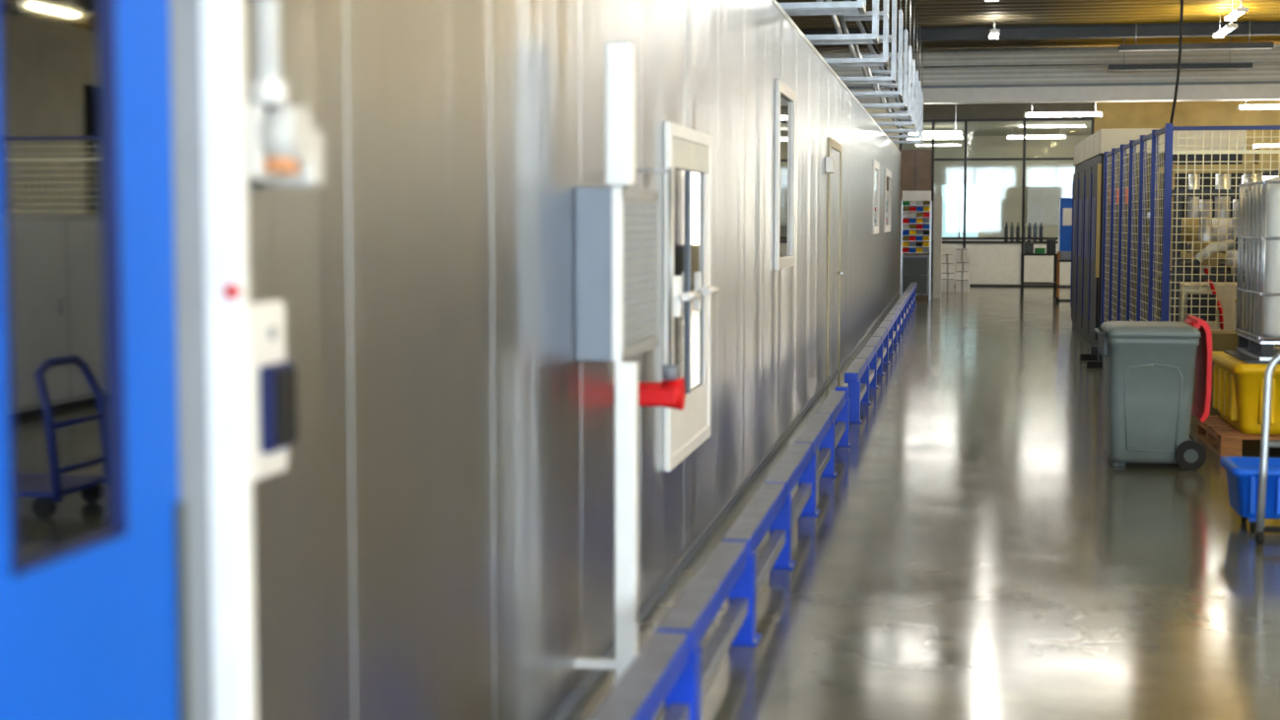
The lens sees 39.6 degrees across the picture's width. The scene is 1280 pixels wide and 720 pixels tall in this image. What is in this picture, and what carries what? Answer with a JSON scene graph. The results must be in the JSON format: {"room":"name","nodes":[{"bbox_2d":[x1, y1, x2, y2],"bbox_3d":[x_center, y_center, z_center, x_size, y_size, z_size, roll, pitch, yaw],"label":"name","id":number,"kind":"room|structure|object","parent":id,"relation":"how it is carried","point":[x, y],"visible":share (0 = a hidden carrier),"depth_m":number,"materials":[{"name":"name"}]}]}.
{"room":"factory floor","nodes":[
{"label":"factory floor","id":0,"kind":"room"},
{"bbox_2d":[244,0,901,719],"bbox_3d":[1.515,-1.195,15.937,0.154,3.090,48.000,1,5,10],"label":"wall","id":1,"kind":"structure","parent":0,"point":[435,540],"depth_m":4.83,"materials":[{"name":"silver metal"}]},
{"bbox_2d":[0,0,190,719],"bbox_3d":[-0.828,0.232,2.285,0.040,2.320,1.060,1,5,10],"label":"door","id":2,"kind":"structure","parent":1,"relation":"in","point":[94,616],"depth_m":2.51,"materials":[{"name":"blue paint"}]},
{"bbox_2d":[169,0,257,719],"bbox_3d":[-0.798,0.160,2.314,0.085,2.520,1.440,1,5,10],"label":"door frame","id":3,"kind":"structure","parent":1,"relation":"attached to","point":[208,36],"depth_m":2.89,"materials":[{"name":"white metal"}]},
{"bbox_2d":[249,300,296,481],"bbox_3d":[-0.669,0.048,3.125,0.055,0.305,0.208,1,5,10],"label":"door handle","id":4,"kind":"object","parent":1,"relation":"attached to","point":[273,378],"visible":0.93,"depth_m":3.10,"materials":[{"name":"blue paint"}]},
{"bbox_2d":[244,0,324,187],"bbox_3d":[-0.632,-1.000,3.091,0.110,1.390,0.200,1,5,10],"label":"beacon","id":5,"kind":"object","parent":1,"relation":"attached to","point":[285,150],"visible":0.93,"depth_m":3.06,"materials":[{"name":"white plastic"}]},
{"bbox_2d":[636,167,684,409],"bbox_3d":[0.054,-0.267,6.740,0.210,0.922,0.192,1,5,10],"label":"switch","id":6,"kind":"object","parent":1,"relation":"attached to","point":[670,392],"visible":0.77,"depth_m":6.74,"materials":[{"name":"red plastic"}]},
{"bbox_2d":[663,121,719,471],"bbox_3d":[0.262,-0.315,8.232,0.098,1.500,1.300,1,5,10],"label":"window","id":7,"kind":"structure","parent":1,"relation":"in","point":[688,151],"depth_m":8.22,"materials":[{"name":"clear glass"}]},
{"bbox_2d":[548,290,900,719],"bbox_3d":[2.552,-0.101,21.431,0.012,0.050,37.020,1,5,10],"label":"baseboard","id":8,"kind":"structure","parent":1,"relation":"attached to","point":[572,701],"depth_m":8.40,"materials":[{"name":"grey metal"}]},
{"bbox_2d":[774,79,795,269],"bbox_3d":[1.042,-1.311,12.752,0.030,1.300,1.200,1,5,10],"label":"window","id":9,"kind":"structure","parent":1,"relation":"in","point":[784,149],"depth_m":12.76,"materials":[{"name":"clear glass"}]},
{"bbox_2d":[778,0,866,15],"bbox_3d":[1.358,-3.610,13.239,0.640,2.143,0.460,1,5,10],"label":"support bracket","id":10,"kind":"object","parent":1,"relation":"on","point":[818,8],"visible":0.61,"depth_m":13.14,"materials":[{"name":"metal"}]},
{"bbox_2d":[844,0,906,110],"bbox_3d":[3.211,-3.953,23.670,0.133,0.050,27.000,1,5,10],"label":"cable bundle","id":11,"kind":"object","parent":10,"relation":"on","point":[858,23],"visible":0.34,"depth_m":21.22,"materials":[{"name":"rubber"}]},
{"bbox_2d":[824,156,835,173],"bbox_3d":[1.808,-1.850,16.877,0.084,0.150,0.250,1,5,10],"label":"box","id":12,"kind":"object","parent":1,"relation":"attached to","point":[830,162],"visible":1,"depth_m":16.76,"materials":[{"name":"white plastic"}]},
{"bbox_2d":[826,136,843,385],"bbox_3d":[2.004,-1.019,18.105,0.067,2.400,1.800,1,5,10],"label":"door","id":13,"kind":"structure","parent":1,"relation":"in","point":[834,263],"depth_m":18.12,"materials":[{"name":"beige paint"}]},
{"bbox_2d":[804,0,878,45],"bbox_3d":[1.760,-3.787,15.496,0.640,2.143,0.460,1,5,10],"label":"support bracket","id":14,"kind":"object","parent":1,"relation":"on","point":[839,38],"visible":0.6,"depth_m":15.37,"materials":[{"name":"metal"}]},
{"bbox_2d":[823,0,889,67],"bbox_3d":[2.162,-3.964,17.754,0.640,2.143,0.460,1,5,10],"label":"support bracket","id":15,"kind":"object","parent":1,"relation":"on","point":[854,61],"visible":0.7,"depth_m":17.61,"materials":[{"name":"metal"}]},
{"bbox_2d":[839,0,896,83],"bbox_3d":[2.564,-4.141,20.011,0.640,2.143,0.460,1,5,10],"label":"support bracket","id":16,"kind":"object","parent":1,"relation":"on","point":[892,79],"visible":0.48,"depth_m":19.86,"materials":[{"name":"metal"}]},
{"bbox_2d":[872,159,879,234],"bbox_3d":[3.595,-2.475,27.080,0.030,1.100,1.800,1,5,10],"label":"window","id":17,"kind":"structure","parent":1,"relation":"in","point":[876,166],"depth_m":27.08,"materials":[{"name":"clear glass"}]},
{"bbox_2d":[851,0,903,97],"bbox_3d":[2.967,-4.318,22.269,0.640,2.143,0.460,1,5,10],"label":"support bracket","id":18,"kind":"object","parent":1,"relation":"on","point":[890,94],"visible":0.7,"depth_m":22.10,"materials":[{"name":"metal"}]},
{"bbox_2d":[861,0,908,108],"bbox_3d":[3.369,-4.495,24.527,0.640,2.143,0.460,1,5,10],"label":"support bracket","id":19,"kind":"object","parent":1,"relation":"on","point":[875,73],"visible":0.81,"depth_m":24.36,"materials":[{"name":"metal"}]},
{"bbox_2d":[883,168,891,232],"bbox_3d":[4.443,-2.849,31.840,0.030,1.100,2.500,1,5,10],"label":"window","id":20,"kind":"structure","parent":1,"relation":"in","point":[888,174],"depth_m":31.83,"materials":[{"name":"clear glass"}]},
{"bbox_2d":[869,0,912,118],"bbox_3d":[3.771,-4.672,26.784,0.640,2.143,0.460,1,5,10],"label":"support bracket","id":21,"kind":"object","parent":1,"relation":"on","point":[889,114],"visible":0.8,"depth_m":26.61,"materials":[{"name":"metal"}]},
{"bbox_2d":[875,0,915,126],"bbox_3d":[4.173,-4.849,29.042,0.640,2.143,0.460,1,5,10],"label":"support bracket","id":22,"kind":"object","parent":1,"relation":"on","point":[894,122],"visible":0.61,"depth_m":28.85,"materials":[{"name":"metal"}]},
{"bbox_2d":[881,10,918,133],"bbox_3d":[4.575,-5.026,31.300,0.640,2.143,0.460,1,5,10],"label":"support bracket","id":23,"kind":"object","parent":1,"relation":"on","point":[899,130],"visible":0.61,"depth_m":31.10,"materials":[{"name":"metal"}]},
{"bbox_2d":[886,25,921,138],"bbox_3d":[4.977,-5.204,33.557,0.640,2.143,0.460,1,5,10],"label":"support bracket","id":24,"kind":"object","parent":1,"relation":"on","point":[902,136],"visible":0.66,"depth_m":33.37,"materials":[{"name":"metal"}]},
{"bbox_2d":[891,41,923,143],"bbox_3d":[5.380,-5.381,35.815,0.640,2.143,0.460,1,5,10],"label":"support bracket","id":25,"kind":"object","parent":1,"relation":"on","point":[921,106],"visible":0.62,"depth_m":35.63,"materials":[{"name":"metal"}]},
{"bbox_2d":[564,286,1279,719],"bbox_3d":[8.365,0.024,21.434,19.400,0.200,61.400,1,5,10],"label":"floor","id":26,"kind":"structure","parent":0,"point":[976,550],"depth_m":8.33,"materials":[{"name":"concrete"}]},
{"bbox_2d":[574,40,658,684],"bbox_3d":[-0.046,0.030,6.133,0.229,2.180,0.820,1,5,10],"label":"enclosure","id":27,"kind":"object","parent":26,"relation":"on","point":[617,227],"visible":0.97,"depth_m":5.81,"materials":[{"name":"metal"}]},
{"bbox_2d":[590,282,916,719],"bbox_3d":[2.597,-0.113,19.219,0.150,0.420,31.525,1,5,10],"label":"guard rail","id":28,"kind":"object","parent":26,"relation":"on","point":[672,666],"visible":1,"depth_m":6.71,"materials":[{"name":"metal"}]},
{"bbox_2d":[899,149,932,287],"bbox_3d":[6.660,-3.425,43.029,0.740,3.300,0.610,1,5,10],"label":"tall cabinet","id":29,"kind":"object","parent":26,"relation":"on","point":[915,165],"visible":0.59,"depth_m":42.67,"materials":[{"name":"laminate"}]},
{"bbox_2d":[900,191,932,300],"bbox_3d":[5.590,-2.321,35.982,0.600,2.200,0.650,1,5,10],"label":"rack","id":30,"kind":"object","parent":26,"relation":"on","point":[913,268],"visible":0.97,"depth_m":35.72,"materials":[{"name":"metal"}]},
{"bbox_2d":[932,196,942,298],"bbox_3d":[6.182,-2.348,36.969,0.180,2.100,0.700,1,5,10],"label":"notice board","id":31,"kind":"object","parent":26,"relation":"on","point":[937,203],"visible":1,"depth_m":36.63,"materials":[{"name":"metal"}]},
{"bbox_2d":[941,248,969,291],"bbox_3d":[7.155,-2.042,40.313,0.640,0.966,0.762,1,5,10],"label":"cartons","id":32,"kind":"object","parent":26,"relation":"on","point":[962,254],"visible":0.94,"depth_m":40.30,"materials":[{"name":"white cardboard"}]},
{"bbox_2d":[1004,222,1043,241],"bbox_3d":[10.334,-2.878,47.242,2.000,1.550,0.800,1,5,10],"label":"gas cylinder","id":33,"kind":"object","parent":26,"relation":"on","point":[1006,227],"visible":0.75,"depth_m":47.00,"materials":[{"name":"metal"}]},
{"bbox_2d":[1020,253,1057,296],"bbox_3d":[8.529,-1.829,38.018,0.750,0.900,0.700,1,5,10],"label":"desk","id":34,"kind":"object","parent":26,"relation":"on","point":[1023,283],"visible":0.84,"depth_m":37.75,"materials":[{"name":"black paint"}]},
{"bbox_2d":[1023,239,1056,254],"bbox_3d":[8.529,-2.425,37.946,0.660,0.300,0.350,1,5,10],"label":"box","id":35,"kind":"object","parent":34,"relation":"on","point":[1050,243],"visible":0.99,"depth_m":37.78,"materials":[{"name":"grey plastic"}]},
{"bbox_2d":[1054,195,1072,301],"bbox_3d":[8.542,-2.233,35.509,0.460,2.100,0.440,1,5,10],"label":"blue pinboard","id":36,"kind":"object","parent":26,"relation":"on","point":[1064,204],"visible":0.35,"depth_m":35.46,"materials":[{"name":"plastic"}]},
{"bbox_2d":[1056,251,1071,303],"bbox_3d":[8.350,-1.619,34.705,0.400,0.999,0.570,1,5,10],"label":"trolley","id":37,"kind":"object","parent":26,"relation":"on","point":[1062,256],"visible":0.47,"depth_m":34.49,"materials":[{"name":"metal"}]},
{"bbox_2d":[1079,345,1102,367],"bbox_3d":[5.105,-0.040,19.942,0.260,0.160,1.180,1,5,10],"label":"block","id":38,"kind":"object","parent":26,"relation":"on","point":[1095,359],"visible":0.56,"depth_m":20.40,"materials":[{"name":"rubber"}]},
{"bbox_2d":[1100,123,1173,325],"bbox_3d":[5.034,-1.041,18.256,0.140,2.420,6.460,1,5,10],"label":"fence","id":39,"kind":"object","parent":26,"relation":"on","point":[1111,179],"visible":0.68,"depth_m":17.53,"materials":[{"name":"blue metal"}]},
{"bbox_2d":[1093,315,1212,471],"bbox_3d":[3.364,0.202,11.713,0.704,0.965,0.710,1,5,10],"label":"waste bin","id":40,"kind":"object","parent":26,"relation":"on","point":[1149,370],"visible":1,"depth_m":11.43,"materials":[{"name":"grey plastic"}]},
{"bbox_2d":[1070,128,1245,345],"bbox_3d":[6.907,-1.657,24.195,1.720,2.720,5.130,1,5,10],"label":"wall","id":41,"kind":"structure","parent":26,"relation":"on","point":[1088,177],"depth_m":21.90,"materials":[{"name":"black paint"}]},
{"bbox_2d":[1155,188,1250,330],"bbox_3d":[5.746,-0.697,17.198,1.300,1.900,1.320,1,5,10],"label":"machine","id":42,"kind":"object","parent":26,"relation":"on","point":[1206,206],"visible":0.31,"depth_m":16.70,"materials":[{"name":"metal"}]},
{"bbox_2d":[1190,330,1238,427],"bbox_3d":[4.571,0.150,13.814,0.510,0.740,0.505,1,5,10],"label":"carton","id":43,"kind":"object","parent":26,"relation":"on","point":[1222,340],"visible":0.05,"depth_m":13.59,"materials":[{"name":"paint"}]},
{"bbox_2d":[1154,163,1279,321],"bbox_3d":[6.322,-1.033,19.565,1.200,2.200,1.620,1,5,10],"label":"machine","id":44,"kind":"object","parent":26,"relation":"on","point":[1223,173],"visible":0.18,"depth_m":18.96,"materials":[{"name":"paint"}]},
{"bbox_2d":[1168,125,1279,345],"bbox_3d":[6.891,-0.762,14.707,4.838,2.420,0.100,1,5,10],"label":"fence","id":45,"kind":"object","parent":26,"relation":"on","point":[1252,127],"visible":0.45,"depth_m":15.02,"materials":[{"name":"beige metal"}]},
{"bbox_2d":[1192,234,1279,346],"bbox_3d":[5.330,-0.379,15.831,0.835,1.480,0.400,1,5,10],"label":"robot","id":46,"kind":"object","parent":26,"relation":"on","point":[1213,246],"visible":0.22,"depth_m":15.79,"materials":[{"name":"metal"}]},
{"bbox_2d":[1195,415,1279,457],"bbox_3d":[4.634,0.545,12.563,1.200,0.148,1.300,1,5,10],"label":"wooden pallet","id":47,"kind":"object","parent":26,"relation":"on","point":[1223,438],"visible":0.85,"depth_m":12.23,"materials":[{"name":"brown wood"}]},
{"bbox_2d":[1212,349,1279,434],"bbox_3d":[4.718,0.222,12.553,1.190,0.496,1.250,1,5,10],"label":"plastic bin","id":48,"kind":"object","parent":47,"relation":"on","point":[1238,377],"visible":0.96,"depth_m":12.12,"materials":[{"name":"plastic"}]},
{"bbox_2d":[1235,176,1279,360],"bbox_3d":[4.797,-0.680,12.473,0.999,1.314,1.129,1,5,10],"label":"tank","id":49,"kind":"object","parent":48,"relation":"on","point":[1261,290],"visible":1,"depth_m":12.24,"materials":[{"name":"translucent white plastic"},{"name":"galvanised steel"},{"name":"black paint"}]},
{"bbox_2d":[1219,456,1279,531],"bbox_3d":[3.451,0.709,9.282,0.760,0.335,0.480,1,5,10],"label":"plastic crate","id":50,"kind":"object","parent":26,"relation":"on","point":[1243,473],"visible":0.99,"depth_m":9.13,"materials":[{"name":"plastic"}]},
{"bbox_2d":[1241,139,1279,176],"bbox_3d":[10.620,-2.054,27.471,3.480,3.000,0.960,1,5,10],"label":"storage rack","id":51,"kind":"object","parent":26,"relation":"on","point":[1249,157],"visible":0.06,"depth_m":27.21,"materials":[{"name":"metal"}]},
{"bbox_2d":[1255,352,1279,544],"bbox_3d":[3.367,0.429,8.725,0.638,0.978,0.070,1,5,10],"label":"trolley","id":52,"kind":"object","parent":26,"relation":"on","point":[1265,443],"visible":1,"depth_m":8.76,"materials":[{"name":"metal"}]},
{"bbox_2d":[901,134,1090,241],"bbox_3d":[12.848,-4.113,47.003,19.200,4.050,9.000,1,5,10],"label":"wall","id":53,"kind":"structure","parent":0,"point":[1000,182],"depth_m":51.72,"materials":[{"name":"beige paint"}]},
{"bbox_2d":[941,184,978,237],"bbox_3d":[9.360,-4.357,52.036,1.070,1.550,0.140,1,5,10],"label":"window","id":54,"kind":"structure","parent":53,"relation":"in","point":[952,195],"depth_m":52.03,"materials":[{"name":"glass"}]},
{"bbox_2d":[1025,185,1072,225],"bbox_3d":[12.013,-4.486,51.437,1.660,1.160,0.110,1,5,10],"label":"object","id":55,"kind":"structure","parent":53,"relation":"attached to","point":[1042,200],"depth_m":51.45,"materials":[{"name":"metal"}]},
{"bbox_2d":[902,120,1091,135],"bbox_3d":[12.946,-6.205,46.821,19.400,0.150,9.000,1,5,10],"label":"ceiling","id":56,"kind":"structure","parent":0,"point":[1070,127],"depth_m":46.93,"materials":[{"name":"beige paint"}]},
{"bbox_2d":[907,134,964,139],"bbox_3d":[7.715,-5.941,46.551,1.540,0.335,0.180,1,5,10],"label":"ceiling lamp","id":57,"kind":"object","parent":56,"relation":"hanging from","point":[954,136],"visible":0.63,"depth_m":46.48,"materials":[{"name":"white plastic"}]},
{"bbox_2d":[1006,126,1067,138],"bbox_3d":[10.275,-5.905,46.098,1.540,0.335,0.180,1,5,10],"label":"ceiling lamp","id":58,"kind":"object","parent":56,"relation":"hanging from","point":[1012,136],"visible":1,"depth_m":46.06,"materials":[{"name":"white"}]},
{"bbox_2d":[776,0,1279,53],"bbox_3d":[7.596,-5.090,16.687,19.400,0.260,52.600,1,5,10],"label":"ceiling","id":59,"kind":"structure","parent":0,"point":[931,13],"depth_m":32.00,"materials":[{"name":"grey metal"}]},
{"bbox_2d":[907,104,963,135],"bbox_3d":[6.677,-5.930,40.115,1.240,1.720,0.180,1,5,10],"label":"ceiling lamp","id":60,"kind":"object","parent":59,"relation":"hanging from","point":[925,133],"visible":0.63,"depth_m":40.12,"materials":[{"name":"white plastic"}]},
{"bbox_2d":[988,15,1000,39],"bbox_3d":[6.380,-5.997,32.012,0.180,0.320,1.040,1,5,10],"label":"ceiling lamp","id":61,"kind":"object","parent":59,"relation":"hanging from","point":[993,33],"visible":1,"depth_m":31.75,"materials":[{"name":"white metal"}]},
{"bbox_2d":[801,21,1279,42],"bbox_3d":[10.463,-6.099,32.805,18.900,0.230,0.240,1,5,10],"label":"roof beam","id":62,"kind":"structure","parent":59,"relation":"attached to","point":[1127,31],"depth_m":33.17,"materials":[{"name":"grey metal"}]},
{"bbox_2d":[819,47,1279,104],"bbox_3d":[11.114,-5.862,36.498,18.900,1.060,0.560,1,5,10],"label":"fascia beam","id":63,"kind":"structure","parent":59,"relation":"attached to","point":[1037,84],"depth_m":36.65,"materials":[{"name":"white metal"}]},
{"bbox_2d":[1023,103,1103,117],"bbox_3d":[9.588,-6.152,40.190,1.740,1.290,0.180,1,5,10],"label":"ceiling lamp","id":64,"kind":"object","parent":59,"relation":"hanging from","point":[1087,113],"visible":0.83,"depth_m":40.20,"materials":[{"name":"white"}]},
{"bbox_2d":[1169,0,1183,123],"bbox_3d":[4.549,-3.399,14.857,0.172,2.817,0.024,1,5,10],"label":"electrical cable","id":65,"kind":"object","parent":59,"relation":"hanging from","point":[1181,1],"visible":1,"depth_m":14.92,"materials":[{"name":"rubber"}]},
{"bbox_2d":[1107,36,1252,70],"bbox_3d":[10.558,-6.028,34.781,2.700,0.680,0.300,1,5,10],"label":"trough","id":66,"kind":"object","parent":59,"relation":"hanging from","point":[1195,66],"visible":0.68,"depth_m":34.70,"materials":[{"name":"metal"}]},
{"bbox_2d":[1118,20,1274,51],"bbox_3d":[10.156,-5.936,32.516,2.700,0.510,0.300,1,5,10],"label":"trough","id":67,"kind":"object","parent":59,"relation":"hanging from","point":[1229,45],"visible":1,"depth_m":32.40,"materials":[{"name":"metal"}]},
{"bbox_2d":[1212,3,1237,38],"bbox_3d":[10.061,-5.832,30.555,0.180,0.420,1.640,1,5,10],"label":"ceiling lamp","id":68,"kind":"object","parent":59,"relation":"hanging from","point":[1231,26],"visible":0.94,"depth_m":30.45,"materials":[{"name":"white metal"}]},
{"bbox_2d":[1224,0,1248,20],"bbox_3d":[9.409,-5.635,28.037,0.180,0.420,1.240,1,5,10],"label":"ceiling lamp","id":69,"kind":"object","parent":59,"relation":"hanging from","point":[1239,11],"visible":1,"depth_m":27.90,"materials":[{"name":"white metal"}]},
{"bbox_2d":[1237,100,1279,109],"bbox_3d":[14.166,-6.148,39.375,1.740,1.170,0.180,1,5,10],"label":"ceiling lamp","id":70,"kind":"object","parent":59,"relation":"hanging from","point":[1241,106],"visible":0.85,"depth_m":39.46,"materials":[{"name":"white plastic"}]},
{"bbox_2d":[865,100,1279,286],"bbox_3d":[12.041,-4.381,42.429,19.200,5.300,0.220,1,5,10],"label":"wall","id":71,"kind":"structure","parent":0,"point":[1139,114],"depth_m":42.83,"materials":[{"name":"beige paint"}]},
{"bbox_2d":[1241,143,1279,183],"bbox_3d":[16.329,-3.875,41.730,10.500,2.400,0.130,1,5,10],"label":"window","id":72,"kind":"structure","parent":71,"relation":"in","point":[1255,147],"depth_m":41.94,"materials":[{"name":"white glass"}]},
{"bbox_3d":[17.799,-2.579,19.447,0.200,5.300,61.200,1,5,10],"label":"wall","id":73,"kind":"structure","parent":0,"visible":0},
{"bbox_2d":[907,44,1279,53],"bbox_3d":[12.575,-5.943,33.562,14.900,0.060,0.060,1,5,10],"label":"pipe","id":74,"kind":"object","parent":73,"relation":"attached to","point":[1275,45],"visible":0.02,"depth_m":34.47,"materials":[{"name":"metal"}]},
{"bbox_2d":[911,61,1279,67],"bbox_3d":[12.785,-5.836,34.755,14.900,0.040,0.040,1,5,10],"label":"pipe","id":75,"kind":"object","parent":73,"relation":"attached to","point":[1098,64],"visible":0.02,"depth_m":35.46,"materials":[{"name":"metal"}]}
]}

